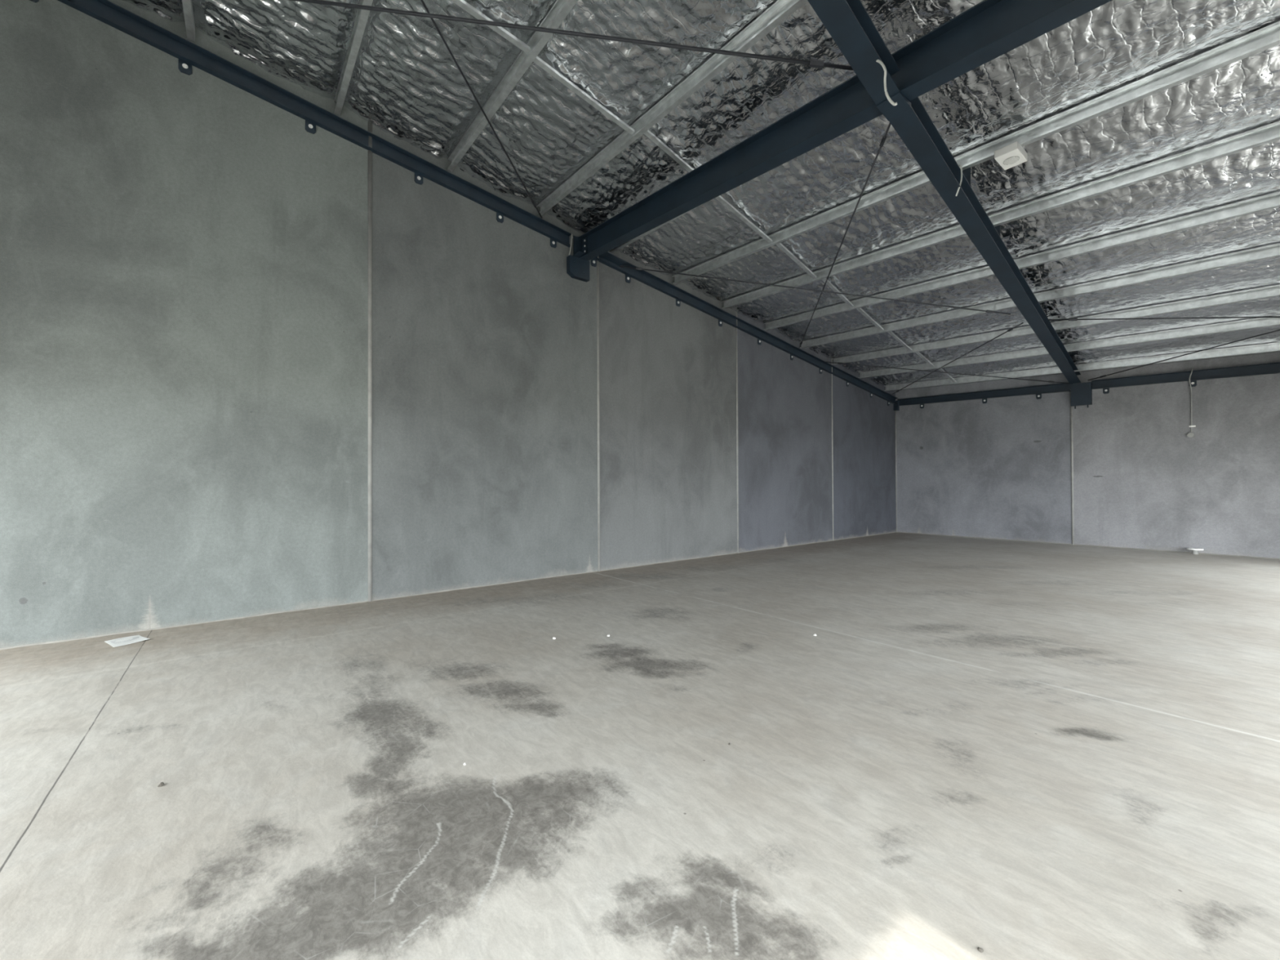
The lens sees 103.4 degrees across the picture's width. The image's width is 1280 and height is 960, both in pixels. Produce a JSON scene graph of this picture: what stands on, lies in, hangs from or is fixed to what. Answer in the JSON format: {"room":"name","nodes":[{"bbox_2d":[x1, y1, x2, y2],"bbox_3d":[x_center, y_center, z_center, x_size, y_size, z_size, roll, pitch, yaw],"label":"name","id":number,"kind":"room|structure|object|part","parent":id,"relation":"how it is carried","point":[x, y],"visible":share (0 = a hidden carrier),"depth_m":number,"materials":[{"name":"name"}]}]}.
{"room":"empty warehouse","nodes":[
{"label":"empty warehouse","id":0,"kind":"room"},
{"bbox_2d":[0,0,896,649],"bbox_3d":[0.148,-1.926,9.566,19.834,7.216,0.200,0,-1,-38],"label":"wall","id":1,"kind":"structure","parent":0,"point":[252,364],"depth_m":6.15,"materials":[{"name":"grey concrete"}]},
{"bbox_3d":[-4.987,-1.830,5.540,3.584,6.999,0.180,0,-1,-38],"label":"panel","id":2,"kind":"part","parent":1,"relation":"part of","materials":[{"name":"grey concrete"}]},
{"bbox_2d":[29,0,571,248],"bbox_3d":[-4.294,-4.489,5.954,7.970,1.371,0.075,0,-1,-38],"label":"steel beam","id":3,"kind":"structure","parent":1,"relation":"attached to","point":[188,54],"depth_m":6.09,"materials":[{"name":"metal"}]},
{"bbox_2d":[420,0,542,218],"bbox_3d":[-2.050,-4.439,4.340,0.042,0.503,7.456,0,-1,8],"label":"rod","id":4,"kind":"object","parent":3,"relation":"attached to","point":[422,1],"visible":1,"depth_m":5.74,"materials":[{"name":"black metal"}]},
{"bbox_2d":[568,233,573,254],"bbox_3d":[-1.131,-3.905,8.397,0.063,0.372,0.107,-1,-1,33],"label":"cable","id":5,"kind":"object","parent":3,"relation":"attached to","point":[571,233],"visible":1,"depth_m":8.35,"materials":[{"name":"grey plastic"}]},
{"bbox_3d":[-2.176,-1.579,7.748,3.534,6.511,0.180,0,-1,-38],"label":"panel","id":6,"kind":"part","parent":1,"relation":"part of","materials":[{"name":"grey concrete"}]},
{"bbox_2d":[566,254,589,282],"bbox_3d":[-1.032,-3.548,8.483,0.390,0.326,0.113,0,-1,-38],"label":"wall bracket","id":7,"kind":"object","parent":1,"relation":"attached to","point":[578,268],"visible":1,"depth_m":8.43,"materials":[{"name":"metal"}]},
{"bbox_2d":[573,0,1111,261],"bbox_3d":[1.569,-3.591,5.224,0.310,1.066,8.365,0,-1,-38],"label":"cross beam","id":8,"kind":"structure","parent":7,"relation":"attached to","point":[989,29],"depth_m":4.78,"materials":[{"name":"metal"}]},
{"bbox_3d":[-0.945,-3.896,8.410,0.295,0.380,0.255,0,-1,-38],"label":"plate","id":9,"kind":"part","parent":8,"relation":"part of","materials":[{"name":"paint"}]},
{"bbox_2d":[807,0,900,105],"bbox_3d":[-0.935,-4.203,1.786,8.092,1.774,0.201,0,-1,-40],"label":"rafter","id":10,"kind":"object","parent":8,"relation":"attached to","point":[847,22],"visible":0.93,"depth_m":4.02,"materials":[{"name":"paint"}]},
{"bbox_2d":[182,0,195,41],"bbox_3d":[-2.301,-4.724,2.210,0.065,0.546,8.420,0,-1,-38],"label":"purlin","id":11,"kind":"structure","parent":10,"relation":"attached to","point":[188,9],"depth_m":5.27,"materials":[{"name":"metal"}]},
{"bbox_2d":[333,0,373,115],"bbox_3d":[-1.216,-4.534,3.062,0.065,0.546,8.420,0,-1,-38],"label":"purlin","id":12,"kind":"structure","parent":10,"relation":"attached to","point":[362,16],"depth_m":5.47,"materials":[{"name":"metal"}]},
{"bbox_2d":[450,0,530,53],"bbox_3d":[-1.655,-4.461,4.744,1.321,0.210,0.060,0,-1,-37],"label":"strut","id":13,"kind":"object","parent":12,"relation":"attached to","point":[463,4],"visible":1,"depth_m":4.92,"materials":[{"name":"metal"}]},
{"bbox_2d":[447,0,577,172],"bbox_3d":[-0.122,-4.343,3.919,0.065,0.546,8.420,0,-1,-38],"label":"purlin","id":14,"kind":"structure","parent":10,"relation":"attached to","point":[560,9],"depth_m":5.52,"materials":[{"name":"metal"}]},
{"bbox_2d":[533,56,634,134],"bbox_3d":[-0.592,-4.271,5.648,1.332,0.208,0.060,0,-1,-40],"label":"strut","id":15,"kind":"object","parent":14,"relation":"attached to","point":[537,60],"visible":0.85,"depth_m":5.60,"materials":[{"name":"metal"}]},
{"bbox_2d":[537,0,808,216],"bbox_3d":[0.979,-4.150,4.783,0.065,0.546,8.420,0,-1,-38],"label":"purlin","id":16,"kind":"structure","parent":10,"relation":"attached to","point":[780,10],"depth_m":5.43,"materials":[{"name":"metal"}]},
{"bbox_2d":[875,59,897,106],"bbox_3d":[1.941,-3.196,4.045,0.041,0.548,0.247,0,-1,-24],"label":"cable","id":17,"kind":"object","parent":10,"relation":"hanging from","point":[879,61],"visible":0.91,"depth_m":4.00,"materials":[{"name":"white plastic"}]},
{"bbox_2d":[888,97,1080,383],"bbox_3d":[6.346,-3.031,8.280,11.058,1.422,0.199,0,-1,-43],"label":"rafter","id":18,"kind":"object","parent":8,"relation":"attached to","point":[915,127],"visible":0.94,"depth_m":6.00,"materials":[{"name":"paint"}]},
{"bbox_2d":[955,164,962,195],"bbox_3d":[3.428,-3.238,5.470,0.052,0.346,0.114,0,-1,-24],"label":"cable","id":19,"kind":"object","parent":18,"relation":"hanging from","point":[960,165],"visible":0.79,"depth_m":5.43,"materials":[{"name":"white plastic"}]},
{"bbox_2d":[672,21,1279,284],"bbox_3d":[3.260,-3.751,6.572,0.065,0.546,8.420,0,-1,-38],"label":"purlin","id":20,"kind":"structure","parent":18,"relation":"attached to","point":[1264,38],"depth_m":5.23,"materials":[{"name":"metal"}]},
{"bbox_2d":[715,195,772,243],"bbox_3d":[1.562,-3.883,7.535,1.418,0.215,0.060,0,-1,-44],"label":"strut","id":21,"kind":"object","parent":20,"relation":"attached to","point":[720,198],"visible":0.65,"depth_m":7.50,"materials":[{"name":"metal"}]},
{"bbox_2d":[994,141,1027,169],"bbox_3d":[4.101,-3.577,5.587,0.340,0.092,0.215,0,-1,-38],"label":"box","id":22,"kind":"object","parent":20,"relation":"attached to","point":[1011,155],"visible":1,"depth_m":5.54,"materials":[{"name":"white plastic"}]},
{"bbox_2d":[1003,155,1019,164],"bbox_3d":[4.109,-3.537,5.593,0.149,0.006,0.149,0,-1,14],"label":"grille","id":23,"kind":"object","parent":22,"relation":"attached to","point":[1011,160],"depth_m":5.59,"materials":[{"name":"white plastic"}]},
{"bbox_2d":[721,120,1279,309],"bbox_3d":[4.362,-3.558,7.436,0.065,0.546,8.420,0,-1,-38],"label":"purlin","id":24,"kind":"structure","parent":18,"relation":"attached to","point":[1268,133],"depth_m":6.28,"materials":[{"name":"metal"}]},
{"bbox_2d":[776,243,816,278],"bbox_3d":[2.636,-3.688,8.498,0.060,0.203,1.342,-1,-1,45],"label":"strut","id":25,"kind":"object","parent":24,"relation":"attached to","point":[780,246],"visible":0.88,"depth_m":8.46,"materials":[{"name":"metal"}]},
{"bbox_2d":[764,191,1279,330],"bbox_3d":[5.471,-3.364,8.305,0.065,0.546,8.420,0,-1,-38],"label":"purlin","id":26,"kind":"structure","parent":18,"relation":"attached to","point":[1271,201],"depth_m":7.27,"materials":[{"name":"metal"}]},
{"bbox_2d":[821,278,853,306],"bbox_3d":[3.692,-3.498,9.427,0.060,0.203,1.354,-1,-1,44],"label":"strut","id":27,"kind":"object","parent":26,"relation":"attached to","point":[828,283],"visible":0.85,"depth_m":9.38,"materials":[{"name":"metal"}]},
{"bbox_2d":[800,243,1279,348],"bbox_3d":[6.564,-3.172,9.163,0.065,0.546,8.420,0,-1,-38],"label":"purlin","id":28,"kind":"structure","parent":18,"relation":"attached to","point":[1271,251],"depth_m":8.23,"materials":[{"name":"metal"}]},
{"bbox_2d":[856,307,884,330],"bbox_3d":[4.726,-3.309,10.377,1.330,0.202,0.060,0,-1,-45],"label":"strut","id":29,"kind":"object","parent":28,"relation":"attached to","point":[860,309],"visible":1,"depth_m":10.35,"materials":[{"name":"metal"}]},
{"bbox_2d":[832,284,1279,364],"bbox_3d":[7.705,-2.973,10.057,0.065,0.546,8.420,0,-1,-38],"label":"purlin","id":30,"kind":"structure","parent":18,"relation":"attached to","point":[1272,291],"depth_m":9.20,"materials":[{"name":"metal"}]},
{"bbox_2d":[887,331,911,351],"bbox_3d":[5.806,-3.116,11.301,1.387,0.211,0.060,0,-1,-44],"label":"strut","id":31,"kind":"object","parent":30,"relation":"attached to","point":[891,333],"visible":1,"depth_m":11.28,"materials":[{"name":"metal"}]},
{"bbox_2d":[858,315,1279,377],"bbox_3d":[8.767,-2.787,10.890,0.065,0.546,8.420,0,-1,-38],"label":"purlin","id":32,"kind":"structure","parent":18,"relation":"attached to","point":[1260,322],"depth_m":10.15,"materials":[{"name":"metal"}]},
{"bbox_2d":[915,351,934,367],"bbox_3d":[6.876,-2.925,12.204,1.288,0.198,0.060,0,-1,-44],"label":"strut","id":33,"kind":"object","parent":32,"relation":"attached to","point":[918,353],"visible":1,"depth_m":12.21,"materials":[{"name":"metal"}]},
{"bbox_2d":[884,342,1279,391],"bbox_3d":[9.924,-2.584,11.797,0.065,0.546,8.420,0,-1,-38],"label":"purlin","id":34,"kind":"structure","parent":18,"relation":"attached to","point":[1271,347],"depth_m":11.16,"materials":[{"name":"metal"}]},
{"bbox_2d":[937,368,955,382],"bbox_3d":[7.957,-2.732,13.109,1.406,0.214,0.060,0,-1,-43],"label":"strut","id":35,"kind":"object","parent":34,"relation":"attached to","point":[947,375],"visible":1,"depth_m":13.15,"materials":[{"name":"metal"}]},
{"bbox_2d":[1048,315,1279,320],"bbox_3d":[9.434,-2.707,8.436,4.290,0.452,0.042,0,-1,20],"label":"rod","id":36,"kind":"object","parent":18,"relation":"attached to","point":[1068,319],"visible":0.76,"depth_m":8.62,"materials":[{"name":"black metal"}]},
{"bbox_3d":[0.639,-1.331,9.958,3.594,6.029,0.180,0,-1,-38],"label":"panel","id":37,"kind":"part","parent":1,"relation":"part of","materials":[{"name":"grey concrete"}]},
{"bbox_2d":[591,256,897,405],"bbox_3d":[3.498,-3.135,12.064,11.080,1.774,0.075,0,-1,-38],"label":"steel beam","id":38,"kind":"structure","parent":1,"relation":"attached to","point":[644,277],"depth_m":10.91,"materials":[{"name":"metal"}]},
{"bbox_2d":[599,251,626,266],"bbox_3d":[-0.528,-3.843,8.676,0.620,0.122,0.280,0,-1,-38],"label":"gusset plate","id":39,"kind":"object","parent":38,"relation":"attached to","point":[607,255],"visible":0.64,"depth_m":8.73,"materials":[{"name":"paint"}]},
{"bbox_2d":[618,266,1010,315],"bbox_3d":[3.069,-3.356,8.929,6.879,0.932,0.042,0,0,1],"label":"rod","id":40,"kind":"object","parent":38,"relation":"attached to","point":[636,268],"visible":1,"depth_m":8.92,"materials":[{"name":"black metal"}]},
{"bbox_2d":[799,122,890,348],"bbox_3d":[3.176,-3.389,8.607,0.042,0.322,7.457,0,-1,11],"label":"rod","id":41,"kind":"object","parent":38,"relation":"attached to","point":[882,141],"visible":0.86,"depth_m":6.50,"materials":[{"name":"black metal"}]},
{"bbox_2d":[825,361,1068,383],"bbox_3d":[7.511,-2.673,12.540,5.564,0.762,0.042,0,-1,9],"label":"rod","id":42,"kind":"object","parent":38,"relation":"attached to","point":[1049,381],"visible":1,"depth_m":12.51,"materials":[{"name":"black metal"}]},
{"bbox_2d":[892,322,1023,394],"bbox_3d":[7.359,-2.755,12.289,0.042,0.332,5.721,0,0,4],"label":"rod","id":43,"kind":"object","parent":38,"relation":"attached to","point":[1011,329],"visible":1,"depth_m":11.21,"materials":[{"name":"black metal"}]},
{"bbox_3d":[3.537,-1.078,12.234,3.744,5.539,0.180,0,-1,-38],"label":"panel","id":44,"kind":"part","parent":1,"relation":"part of","materials":[{"name":"grey concrete"}]},
{"bbox_3d":[6.482,-0.816,14.546,3.714,5.029,0.180,0,-1,-38],"label":"panel","id":45,"kind":"part","parent":1,"relation":"part of","materials":[{"name":"grey concrete"}]},
{"bbox_2d":[0,532,1279,959],"bbox_3d":[2.853,1.541,6.155,19.700,0.001,8.780,0,-1,-38],"label":"floor","id":46,"kind":"structure","parent":0,"point":[1007,749],"depth_m":2.64,"materials":[{"name":"concrete"}]},
{"bbox_2d":[104,635,150,647],"bbox_3d":[-4.968,1.558,4.899,0.348,0.010,0.260,-1,-1,33],"label":"paper sheet","id":47,"kind":"object","parent":46,"relation":"on","point":[131,639],"visible":1,"depth_m":4.90,"materials":[{"name":"white paper"}]},
{"bbox_2d":[157,782,164,786],"bbox_3d":[-2.400,1.526,2.532,0.025,0.012,0.024,-1,-1,37],"label":"chip","id":48,"kind":"object","parent":46,"relation":"on","point":[162,784],"visible":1,"depth_m":2.53,"materials":[{"name":"grey concrete"}]},
{"bbox_2d":[977,946,983,952],"bbox_3d":[1.092,1.506,1.622,0.016,0.008,0.017,0,-1,-38],"label":"chip","id":49,"kind":"object","parent":46,"relation":"on","point":[980,949],"visible":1,"depth_m":1.62,"materials":[{"name":"grey concrete"}]},
{"bbox_2d":[1186,547,1203,554],"bbox_3d":[11.557,1.482,10.520,0.240,0.120,0.240,0,-1,-38],"label":"pipe stub","id":50,"kind":"object","parent":46,"relation":"on","point":[1194,550],"visible":1,"depth_m":10.49,"materials":[{"name":"white plastic"}]},
{"bbox_2d":[122,0,1279,391],"bbox_3d":[2.794,-3.925,6.208,19.552,3.048,8.528,0,-1,-38],"label":"ceiling","id":51,"kind":"structure","parent":0,"point":[405,81],"depth_m":5.92,"materials":[{"name":"silver metal"}]},
{"bbox_2d":[290,0,853,71],"bbox_3d":[-1.883,-4.204,4.576,7.622,1.172,0.057,0,0,1],"label":"rod","id":52,"kind":"object","parent":51,"relation":"attached to","point":[818,64],"visible":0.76,"depth_m":4.54,"materials":[{"name":"black metal"}]},
{"bbox_2d":[609,206,697,253],"bbox_3d":[2.096,-3.954,5.659,0.065,0.546,8.420,0,-1,-38],"label":"purlin","id":53,"kind":"structure","parent":51,"relation":"attached to","point":[620,246],"depth_m":8.36,"materials":[{"name":"metal"}]},
{"bbox_2d":[644,129,693,172],"bbox_3d":[0.539,-4.076,6.491,1.358,0.207,0.060,0,-1,-44],"label":"strut","id":54,"kind":"object","parent":53,"relation":"attached to","point":[651,136],"visible":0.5,"depth_m":6.30,"materials":[{"name":"metal"}]},
{"bbox_2d":[894,351,1279,559],"bbox_3d":[10.519,-0.650,12.233,0.202,4.622,8.804,0,-1,-38],"label":"wall","id":55,"kind":"structure","parent":0,"point":[1122,470],"depth_m":11.71,"materials":[{"name":"grey concrete"}]},
{"bbox_2d":[893,400,899,410],"bbox_3d":[7.830,-2.269,15.432,0.119,0.300,0.119,0,-1,-38],"label":"bracket","id":56,"kind":"object","parent":55,"relation":"attached to","point":[896,407],"visible":1,"depth_m":15.38,"materials":[{"name":"metal"}]},
{"bbox_3d":[9.156,-0.629,13.985,0.180,4.622,4.364,0,-1,-38],"label":"panel","id":57,"kind":"part","parent":55,"relation":"part of","materials":[{"name":"grey concrete"}]},
{"bbox_2d":[897,382,1073,408],"bbox_3d":[9.145,-2.251,13.795,0.075,0.457,4.140,0,-1,-38],"label":"channel","id":58,"kind":"object","parent":55,"relation":"attached to","point":[1037,390],"visible":0.99,"depth_m":13.56,"materials":[{"name":"paint"}]},
{"bbox_2d":[1070,382,1092,408],"bbox_3d":[10.512,-2.006,12.037,0.099,0.590,0.370,0,-1,-38],"label":"wall bracket","id":59,"kind":"object","parent":55,"relation":"attached to","point":[1082,393],"visible":1,"depth_m":12.00,"materials":[{"name":"metal"}]},
{"bbox_2d":[1088,328,1279,380],"bbox_3d":[10.670,-2.463,9.533,0.042,0.222,4.675,0,0,-4],"label":"rod","id":60,"kind":"object","parent":59,"relation":"attached to","point":[1104,375],"visible":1,"depth_m":9.78,"materials":[{"name":"black metal"}]},
{"bbox_3d":[11.880,-0.671,10.520,0.180,4.622,4.428,0,-1,-38],"label":"panel","id":61,"kind":"part","parent":55,"relation":"part of","materials":[{"name":"grey concrete"}]},
{"bbox_2d":[1091,362,1279,394],"bbox_3d":[11.825,-2.136,10.386,0.075,0.442,3.850,0,-1,-38],"label":"channel","id":62,"kind":"object","parent":55,"relation":"attached to","point":[1267,368],"visible":1,"depth_m":10.68,"materials":[{"name":"paint"}]},
{"bbox_2d":[1186,368,1195,437],"bbox_3d":[11.603,-1.630,10.644,0.104,1.466,0.120,0,-1,-38],"label":"cable","id":63,"kind":"object","parent":55,"relation":"attached to","point":[1191,434],"visible":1,"depth_m":10.65,"materials":[{"name":"white plastic"}]},
{"bbox_2d":[1186,432,1194,437],"bbox_3d":[11.621,-0.947,10.663,0.050,0.100,0.100,0,-1,-38],"label":"socket","id":64,"kind":"object","parent":63,"relation":"attached to","point":[1190,434],"depth_m":10.65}
]}

